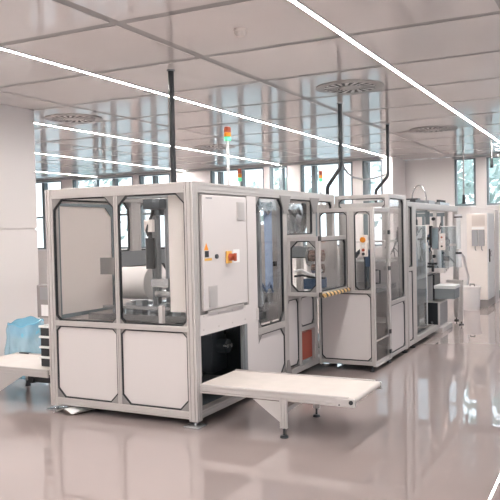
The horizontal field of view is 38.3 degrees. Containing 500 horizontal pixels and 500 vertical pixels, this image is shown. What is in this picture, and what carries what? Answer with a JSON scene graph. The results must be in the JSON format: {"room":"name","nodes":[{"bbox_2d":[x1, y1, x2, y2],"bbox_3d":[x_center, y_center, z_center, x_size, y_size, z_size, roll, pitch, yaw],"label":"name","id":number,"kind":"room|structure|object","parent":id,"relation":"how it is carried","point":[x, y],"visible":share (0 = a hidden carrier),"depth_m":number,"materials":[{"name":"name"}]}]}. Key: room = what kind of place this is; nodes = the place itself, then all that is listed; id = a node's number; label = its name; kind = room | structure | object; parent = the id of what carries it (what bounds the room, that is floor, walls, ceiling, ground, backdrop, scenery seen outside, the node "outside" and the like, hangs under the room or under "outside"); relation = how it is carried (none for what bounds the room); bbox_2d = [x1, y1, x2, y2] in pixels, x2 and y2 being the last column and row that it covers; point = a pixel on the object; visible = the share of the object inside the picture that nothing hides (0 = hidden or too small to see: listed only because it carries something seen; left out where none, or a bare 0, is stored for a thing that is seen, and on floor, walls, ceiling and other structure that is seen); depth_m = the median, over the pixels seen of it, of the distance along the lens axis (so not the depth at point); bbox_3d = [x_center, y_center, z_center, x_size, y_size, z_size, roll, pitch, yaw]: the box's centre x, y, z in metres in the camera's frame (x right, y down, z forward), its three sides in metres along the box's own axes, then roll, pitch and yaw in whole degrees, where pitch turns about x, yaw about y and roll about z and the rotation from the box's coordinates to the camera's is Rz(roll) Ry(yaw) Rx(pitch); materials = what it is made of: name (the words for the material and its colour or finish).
{"room":"clean room","nodes":[
{"label":"clean room","id":0,"kind":"room"},
{"bbox_2d":[0,104,40,355],"bbox_3d":[-6.743,0.076,2.484,0.600,3.277,16.130,0,2,27],"label":"wall","id":1,"kind":"structure","parent":0,"point":[19,272],"depth_m":9.21,"materials":[{"name":"white paint"}]},
{"bbox_2d":[0,0,499,183],"bbox_3d":[-6.604,-1.745,8.243,30.904,0.030,26.544,0,2,27],"label":"ceiling","id":2,"kind":"structure","parent":0,"point":[267,22],"depth_m":7.73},
{"bbox_2d":[36,171,94,176],"bbox_3d":[-10.061,-1.703,9.894,0.064,0.019,24.440,0,2,27],"label":"recessed light","id":3,"kind":"object","parent":2,"relation":"in","point":[36,171],"visible":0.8,"depth_m":19.83,"materials":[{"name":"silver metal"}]},
{"bbox_2d":[45,114,101,122],"bbox_3d":[-2.506,-1.866,10.227,0.800,0.015,0.800,0,2,27],"label":"ceiling vent","id":4,"kind":"object","parent":2,"relation":"in","point":[62,118],"visible":1,"depth_m":10.16,"materials":[{"name":"grey metal"}]},
{"bbox_2d":[0,46,168,96],"bbox_3d":[-1.575,-1.818,7.461,0.095,0.019,2.737,0,2,27],"label":"recessed light","id":5,"kind":"object","parent":2,"relation":"in","point":[86,72],"depth_m":7.20,"materials":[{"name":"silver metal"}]},
{"bbox_2d":[34,122,169,145],"bbox_3d":[-2.359,-1.931,12.082,0.101,0.019,3.551,0,2,27],"label":"recessed light","id":6,"kind":"object","parent":2,"relation":"in","point":[142,141],"depth_m":11.80,"materials":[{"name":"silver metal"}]},
{"bbox_2d":[36,153,183,170],"bbox_3d":[-7.344,-1.723,8.509,0.064,0.019,24.440,0,2,27],"label":"recessed light","id":7,"kind":"object","parent":2,"relation":"in","point":[36,153],"visible":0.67,"depth_m":16.26,"materials":[{"name":"white plastic"}]},
{"bbox_2d":[167,69,175,182],"bbox_3d":[-0.791,-1.214,7.323,0.087,1.229,0.087,0,2,27],"label":"pole","id":8,"kind":"object","parent":2,"relation":"hanging from","point":[170,71],"visible":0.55,"depth_m":7.30,"materials":[{"name":"black plastic"}]},
{"bbox_2d":[195,145,234,149],"bbox_3d":[-0.689,-2.014,14.124,0.800,0.015,0.800,0,2,27],"label":"ceiling vent","id":9,"kind":"object","parent":2,"relation":"in","point":[202,147],"visible":0.94,"depth_m":14.06,"materials":[{"name":"grey metal"}]},
{"bbox_2d":[176,146,275,163],"bbox_3d":[-0.429,-2.079,15.868,0.101,0.019,4.521,0,2,27],"label":"recessed light","id":10,"kind":"object","parent":2,"relation":"in","point":[176,146],"depth_m":15.52,"materials":[{"name":"white plastic"}]},
{"bbox_2d":[234,27,246,36],"bbox_3d":[-0.079,-1.773,5.872,0.110,0.062,0.110,0,2,27],"label":"smoke detector","id":11,"kind":"object","parent":2,"relation":"attached to","point":[239,31],"visible":1,"depth_m":5.83,"materials":[{"name":"white plastic"}]},
{"bbox_2d":[0,0,499,183],"bbox_3d":[-6.606,-1.831,8.241,31.000,0.197,26.640,0,2,27],"label":"grid","id":12,"kind":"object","parent":2,"relation":"attached to","point":[112,22],"depth_m":7.71,"materials":[{"name":"grey metal"}]},
{"bbox_2d":[174,96,337,143],"bbox_3d":[0.385,-1.968,11.311,0.091,0.019,5.829,0,2,27],"label":"recessed light","id":13,"kind":"object","parent":2,"relation":"in","point":[175,97],"depth_m":10.46,"materials":[{"name":"white plastic"}]},
{"bbox_2d":[326,103,342,193],"bbox_3d":[1.109,-1.302,9.518,0.270,1.259,0.078,0,2,27],"label":"duct","id":14,"kind":"object","parent":2,"relation":"hanging from","point":[339,168],"visible":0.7,"depth_m":9.46,"materials":[{"name":"black plastic"}]},
{"bbox_2d":[342,162,385,180],"bbox_3d":[1.628,-1.130,10.519,0.164,0.184,2.170,0,2,26],"label":"hose","id":15,"kind":"object","parent":14,"relation":"hanging from","point":[344,168],"visible":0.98,"depth_m":10.63,"materials":[{"name":"grey paint"}]},
{"bbox_2d":[315,80,384,93],"bbox_3d":[1.164,-1.893,8.378,0.800,0.015,0.800,0,2,27],"label":"ceiling vent","id":16,"kind":"object","parent":2,"relation":"in","point":[343,86],"visible":1,"depth_m":8.32,"materials":[{"name":"grey metal"}]},
{"bbox_2d":[342,144,385,156],"bbox_3d":[2.469,-2.128,15.399,0.090,0.019,2.914,0,2,27],"label":"recessed light","id":17,"kind":"object","parent":2,"relation":"in","point":[342,144],"depth_m":15.29,"materials":[{"name":"white plastic"}]},
{"bbox_2d":[374,124,389,202],"bbox_3d":[2.115,-1.358,11.542,0.285,1.304,0.078,0,2,27],"label":"duct","id":18,"kind":"object","parent":2,"relation":"hanging from","point":[387,125],"visible":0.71,"depth_m":11.47,"materials":[{"name":"black plastic"}]},
{"bbox_2d":[287,0,499,142],"bbox_3d":[0.345,-1.797,5.228,0.064,0.019,25.580,0,2,27],"label":"recessed light","id":19,"kind":"object","parent":2,"relation":"in","point":[297,3],"visible":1,"depth_m":6.84,"materials":[{"name":"white plastic"}]},
{"bbox_2d":[409,126,457,132],"bbox_3d":[3.106,-2.042,12.189,0.800,0.015,0.800,0,2,27],"label":"ceiling vent","id":20,"kind":"object","parent":2,"relation":"in","point":[427,129],"visible":1,"depth_m":12.12,"materials":[{"name":"grey metal"}]},
{"bbox_2d":[462,140,465,203],"bbox_3d":[4.120,-1.505,13.883,0.062,1.230,0.064,0,2,27],"label":"cable","id":21,"kind":"object","parent":2,"relation":"hanging from","point":[463,195],"visible":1,"depth_m":13.87,"materials":[{"name":"grey plastic"}]},
{"bbox_2d":[490,140,492,167],"bbox_3d":[4.676,-1.863,13.922,0.062,0.540,0.064,0,2,27],"label":"cable","id":22,"kind":"object","parent":2,"relation":"hanging from","point":[491,158],"visible":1,"depth_m":13.90,"materials":[{"name":"grey plastic"}]},
{"bbox_2d":[0,294,499,499],"bbox_3d":[-6.530,1.648,8.338,31.000,0.200,26.640,0,2,27],"label":"floor","id":23,"kind":"structure","parent":0,"point":[431,431],"depth_m":5.53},
{"bbox_2d":[0,352,49,390],"bbox_3d":[-2.208,1.302,7.338,1.175,0.360,0.725,0,2,27],"label":"conveyor","id":24,"kind":"object","parent":23,"relation":"on","point":[14,366],"visible":0.59,"depth_m":7.06,"materials":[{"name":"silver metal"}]},
{"bbox_2d":[39,356,49,366],"bbox_3d":[-1.858,1.081,7.114,0.295,0.100,0.320,0,2,27],"label":"tray","id":25,"kind":"object","parent":24,"relation":"on","point":[45,360],"visible":0.17,"depth_m":7.01,"materials":[{"name":"black plastic"}]},
{"bbox_2d":[39,346,49,356],"bbox_3d":[-1.860,0.981,7.111,0.295,0.100,0.320,0,2,27],"label":"tray","id":26,"kind":"object","parent":25,"relation":"on","point":[44,349],"visible":0.2,"depth_m":7.01,"materials":[{"name":"black plastic"}]},
{"bbox_2d":[39,335,48,345],"bbox_3d":[-1.862,0.881,7.109,0.295,0.100,0.320,0,2,27],"label":"tray","id":27,"kind":"object","parent":26,"relation":"on","point":[44,339],"visible":0.19,"depth_m":7.01,"materials":[{"name":"black plastic"}]},
{"bbox_2d":[38,324,48,335],"bbox_3d":[-1.864,0.782,7.106,0.295,0.100,0.320,0,2,27],"label":"tray","id":28,"kind":"object","parent":27,"relation":"on","point":[44,329],"visible":0.18,"depth_m":7.01,"materials":[{"name":"black plastic"}]},
{"bbox_2d":[7,316,43,337],"bbox_3d":[-2.582,1.125,8.299,0.475,0.674,0.445,0,2,27],"label":"plastic bag","id":29,"kind":"object","parent":23,"relation":"on","point":[27,326],"visible":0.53,"depth_m":8.16,"materials":[{"name":"blue plastic"}]},
{"bbox_2d":[53,406,95,413],"bbox_3d":[-1.587,1.461,6.621,0.350,0.045,0.260,0,2,27],"label":"paper sheet","id":30,"kind":"object","parent":23,"relation":"on","point":[73,410],"visible":0.83,"depth_m":6.58,"materials":[{"name":"white paper"}]},
{"bbox_2d":[37,181,350,429],"bbox_3d":[-0.404,0.405,7.790,2.385,2.050,3.418,0,2,27],"label":"machine","id":31,"kind":"object","parent":23,"relation":"on","point":[228,273],"visible":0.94,"depth_m":6.69,"materials":[{"name":"silver metal"}]},
{"bbox_2d":[209,285,217,307],"bbox_3d":[-0.314,0.398,6.194,0.012,0.180,0.140,0,2,27],"label":"vent","id":32,"kind":"object","parent":31,"relation":"attached to","point":[213,289],"depth_m":6.18,"materials":[{"name":"grey"}]},
{"bbox_2d":[224,127,230,184],"bbox_3d":[-0.208,-0.851,6.816,0.075,0.627,0.075,0,2,27],"label":"signal light","id":33,"kind":"object","parent":31,"relation":"attached to","point":[227,130],"visible":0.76,"depth_m":6.80,"materials":[{"name":"white plastic"}]},
{"bbox_2d":[226,251,231,262],"bbox_3d":[-0.189,0.064,6.435,0.020,0.110,0.085,0,2,27],"label":"switch plate","id":34,"kind":"object","parent":31,"relation":"attached to","point":[228,253],"depth_m":6.40,"materials":[{"name":"yellow plastic"}]},
{"bbox_2d":[228,253,236,260],"bbox_3d":[-0.150,0.063,6.417,0.066,0.070,0.068,0,2,27],"label":"switch","id":35,"kind":"object","parent":31,"relation":"attached to","point":[231,257],"depth_m":6.40,"materials":[{"name":"red plastic"}]},
{"bbox_2d":[237,169,241,185],"bbox_3d":[-0.134,-0.870,9.472,0.062,0.392,0.062,0,2,27],"label":"tower","id":36,"kind":"object","parent":31,"relation":"on","point":[239,171],"visible":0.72,"depth_m":9.45,"materials":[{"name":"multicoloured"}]},
{"bbox_2d":[236,202,244,219],"bbox_3d":[-0.085,-0.360,6.654,0.012,0.160,0.140,0,2,27],"label":"vent","id":37,"kind":"object","parent":31,"relation":"attached to","point":[240,206],"depth_m":6.64,"materials":[{"name":"grey"}]},
{"bbox_2d":[202,358,308,404],"bbox_3d":[-0.385,1.361,7.846,1.560,0.004,3.300,0,2,27],"label":"conveyor","id":38,"kind":"object","parent":31,"relation":"on","point":[206,398],"depth_m":6.85,"materials":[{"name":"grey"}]},
{"bbox_2d":[200,369,381,438],"bbox_3d":[0.322,1.287,6.015,1.385,0.356,0.760,0,2,27],"label":"conveyor","id":39,"kind":"object","parent":23,"relation":"on","point":[297,389],"visible":1,"depth_m":5.86,"materials":[{"name":"silver metal"}]},
{"bbox_2d":[317,194,407,371],"bbox_3d":[1.421,0.344,8.837,0.718,2.035,1.515,0,2,27],"label":"enclosure","id":40,"kind":"object","parent":23,"relation":"on","point":[367,324],"visible":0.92,"depth_m":8.40,"materials":[{"name":"silver metal"}]},
{"bbox_2d":[377,344,386,360],"bbox_3d":[1.439,1.274,8.926,0.611,0.006,1.355,0,2,27],"label":"tray","id":41,"kind":"object","parent":40,"relation":"on","point":[381,348],"depth_m":8.90,"materials":[{"name":"grey"}]},
{"bbox_2d":[296,185,463,347],"bbox_3d":[2.216,0.132,11.214,1.800,2.291,3.395,0,2,27],"label":"station","id":42,"kind":"object","parent":23,"relation":"on","point":[423,278],"visible":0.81,"depth_m":11.13,"materials":[{"name":"silver metal"}]},
{"bbox_2d":[319,171,322,204],"bbox_3d":[0.980,-0.859,9.927,0.057,0.467,0.057,0,2,27],"label":"tower","id":43,"kind":"object","parent":42,"relation":"on","point":[320,172],"visible":1,"depth_m":9.91,"materials":[{"name":"white plastic"}]},
{"bbox_2d":[421,261,436,272],"bbox_3d":[2.502,0.273,10.992,0.062,0.190,1.512,0,2,41],"label":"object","id":44,"kind":"object","parent":42,"relation":"on","point":[430,269],"depth_m":11.21,"materials":[{"name":"grey metal"}]},
{"bbox_2d":[432,227,438,249],"bbox_3d":[2.888,-0.182,11.210,0.105,0.350,0.030,0,2,27],"label":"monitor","id":45,"kind":"object","parent":42,"relation":"on","point":[435,230],"depth_m":11.19,"materials":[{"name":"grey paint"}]},
{"bbox_2d":[434,283,459,298],"bbox_3d":[3.110,0.650,11.338,0.325,0.210,0.420,0,2,27],"label":"tray","id":46,"kind":"object","parent":42,"relation":"on","point":[441,290],"depth_m":11.18,"materials":[{"name":"white plastic"}]},
{"bbox_2d":[458,251,468,284],"bbox_3d":[3.855,0.346,12.884,0.082,0.739,2.151,-1,2,20],"label":"hose","id":47,"kind":"object","parent":42,"relation":"attached to","point":[462,255],"visible":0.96,"depth_m":12.83,"materials":[{"name":"white plastic"}]},
{"bbox_2d":[424,299,451,332],"bbox_3d":[2.964,1.026,11.410,0.335,0.460,0.730,0,2,27],"label":"cabinet","id":48,"kind":"object","parent":23,"relation":"on","point":[437,309],"visible":0.73,"depth_m":11.14,"materials":[{"name":"grey"}]},
{"bbox_2d":[463,284,480,310],"bbox_3d":[4.279,0.900,13.896,0.364,0.515,0.364,0,2,27],"label":"bin","id":49,"kind":"object","parent":23,"relation":"on","point":[471,293],"visible":0.91,"depth_m":13.76,"materials":[{"name":"white plastic"}]},
{"bbox_2d":[466,213,494,306],"bbox_3d":[4.706,0.193,14.633,0.440,1.870,0.850,0,2,27],"label":"tall cabinet","id":50,"kind":"object","parent":23,"relation":"on","point":[479,226],"visible":0.94,"depth_m":14.29,"materials":[{"name":"grey metal"}]},
{"bbox_2d":[472,215,484,225],"bbox_3d":[4.524,-0.583,14.254,0.250,0.210,0.014,0,2,27],"label":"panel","id":51,"kind":"object","parent":50,"relation":"attached to","point":[477,220],"depth_m":14.25,"materials":[{"name":"beige"}]},
{"bbox_2d":[470,207,498,302],"bbox_3d":[5.011,0.091,15.344,0.500,2.020,0.500,0,2,27],"label":"door frame","id":52,"kind":"structure","parent":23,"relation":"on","point":[472,209],"depth_m":15.14,"materials":[{"name":"grey"}]},
{"bbox_2d":[38,156,499,290],"bbox_3d":[-0.714,-0.540,19.776,31.000,3.280,1.440,0,2,27],"label":"wall","id":53,"kind":"structure","parent":0,"point":[436,176],"depth_m":17.48,"materials":[{"name":"white paint"}]},
{"bbox_2d":[36,181,60,250],"bbox_3d":[-6.202,-1.029,21.790,1.394,2.082,0.200,0,2,27],"label":"window","id":54,"kind":"structure","parent":53,"relation":"in","point":[44,184],"depth_m":21.74,"materials":[{"name":"grey"}]},
{"bbox_2d":[72,176,132,249],"bbox_3d":[-4.242,-1.044,20.790,2.194,2.082,0.200,0,2,27],"label":"window","id":55,"kind":"structure","parent":53,"relation":"in","point":[96,183],"depth_m":20.63,"materials":[{"name":"grey"}]},
{"bbox_2d":[139,173,169,248],"bbox_3d":[-2.616,-1.055,19.961,1.044,2.082,0.200,0,2,27],"label":"window","id":56,"kind":"structure","parent":53,"relation":"in","point":[155,179],"depth_m":20.17,"materials":[{"name":"grey"}]},
{"bbox_2d":[210,167,263,221],"bbox_3d":[-0.318,-1.072,18.790,1.584,2.082,0.200,0,2,27],"label":"window","id":57,"kind":"structure","parent":53,"relation":"in","point":[220,175],"depth_m":18.79,"materials":[{"name":"grey"}]},
{"bbox_2d":[36,154,499,181],"bbox_3d":[-0.829,-2.151,19.573,31.000,0.037,1.187,0,2,27],"label":"trim","id":58,"kind":"structure","parent":53,"relation":"attached to","point":[496,154],"depth_m":18.52,"materials":[{"name":"grey"}]},
{"bbox_2d":[269,166,287,233],"bbox_3d":[0.747,-1.080,18.247,0.514,2.082,0.200,0,2,27],"label":"window","id":59,"kind":"structure","parent":53,"relation":"in","point":[281,170],"depth_m":18.16,"materials":[{"name":"grey"}]},
{"bbox_2d":[300,161,352,247],"bbox_3d":[1.892,-1.088,17.663,1.364,2.082,0.200,0,2,27],"label":"window","id":60,"kind":"structure","parent":53,"relation":"in","point":[314,178],"depth_m":17.73,"materials":[{"name":"grey"}]},
{"bbox_2d":[363,160,382,247],"bbox_3d":[2.938,-1.096,17.129,0.494,2.082,0.200,0,2,27],"label":"window","id":61,"kind":"structure","parent":53,"relation":"in","point":[366,164],"depth_m":17.14,"materials":[{"name":"grey"}]},
{"bbox_2d":[454,158,475,206],"bbox_3d":[5.165,-1.608,17.255,0.494,1.162,0.200,0,2,27],"label":"window","id":62,"kind":"structure","parent":53,"relation":"in","point":[473,159],"depth_m":17.28,"materials":[{"name":"grey metal"}]},
{"bbox_2d":[486,156,499,205],"bbox_3d":[6.301,-1.616,16.676,1.564,1.162,0.200,0,2,27],"label":"window","id":63,"kind":"structure","parent":53,"relation":"in","point":[487,158],"depth_m":17.00,"materials":[{"name":"grey"}]},
{"label":"outside","id":64,"kind":"structure","parent":0,"visible":0},
{"bbox_3d":[9.484,0.478,47.468,100.000,0.250,57.060,0,2,27],"label":"ground","id":65,"kind":"structure","parent":64,"visible":0},
{"bbox_2d":[79,178,129,239],"bbox_3d":[-6.557,-1.561,32.537,3.177,5.356,3.352,0,2,27],"label":"tree","id":66,"kind":"object","parent":65,"relation":"on","point":[119,179],"visible":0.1,"depth_m":32.05,"materials":[{"name":"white plant"}]},
{"bbox_2d":[248,166,319,221],"bbox_3d":[1.421,-1.753,29.587,3.188,5.561,3.276,-1,2,3],"label":"tree","id":67,"kind":"object","parent":65,"relation":"on","point":[276,169],"visible":0.06,"depth_m":29.60,"materials":[{"name":"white plant"}]},
{"bbox_2d":[370,162,381,226],"bbox_3d":[6.191,-2.068,30.550,3.453,5.931,3.521,0,2,27],"label":"tree","id":68,"kind":"object","parent":65,"relation":"on","point":[377,164],"visible":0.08,"depth_m":30.90,"materials":[{"name":"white plant"}]},
{"bbox_2d":[457,154,499,203],"bbox_3d":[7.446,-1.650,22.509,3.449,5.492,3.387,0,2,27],"label":"tree","id":69,"kind":"object","parent":65,"relation":"on","point":[468,167],"visible":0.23,"depth_m":22.31,"materials":[{"name":"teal plant"}]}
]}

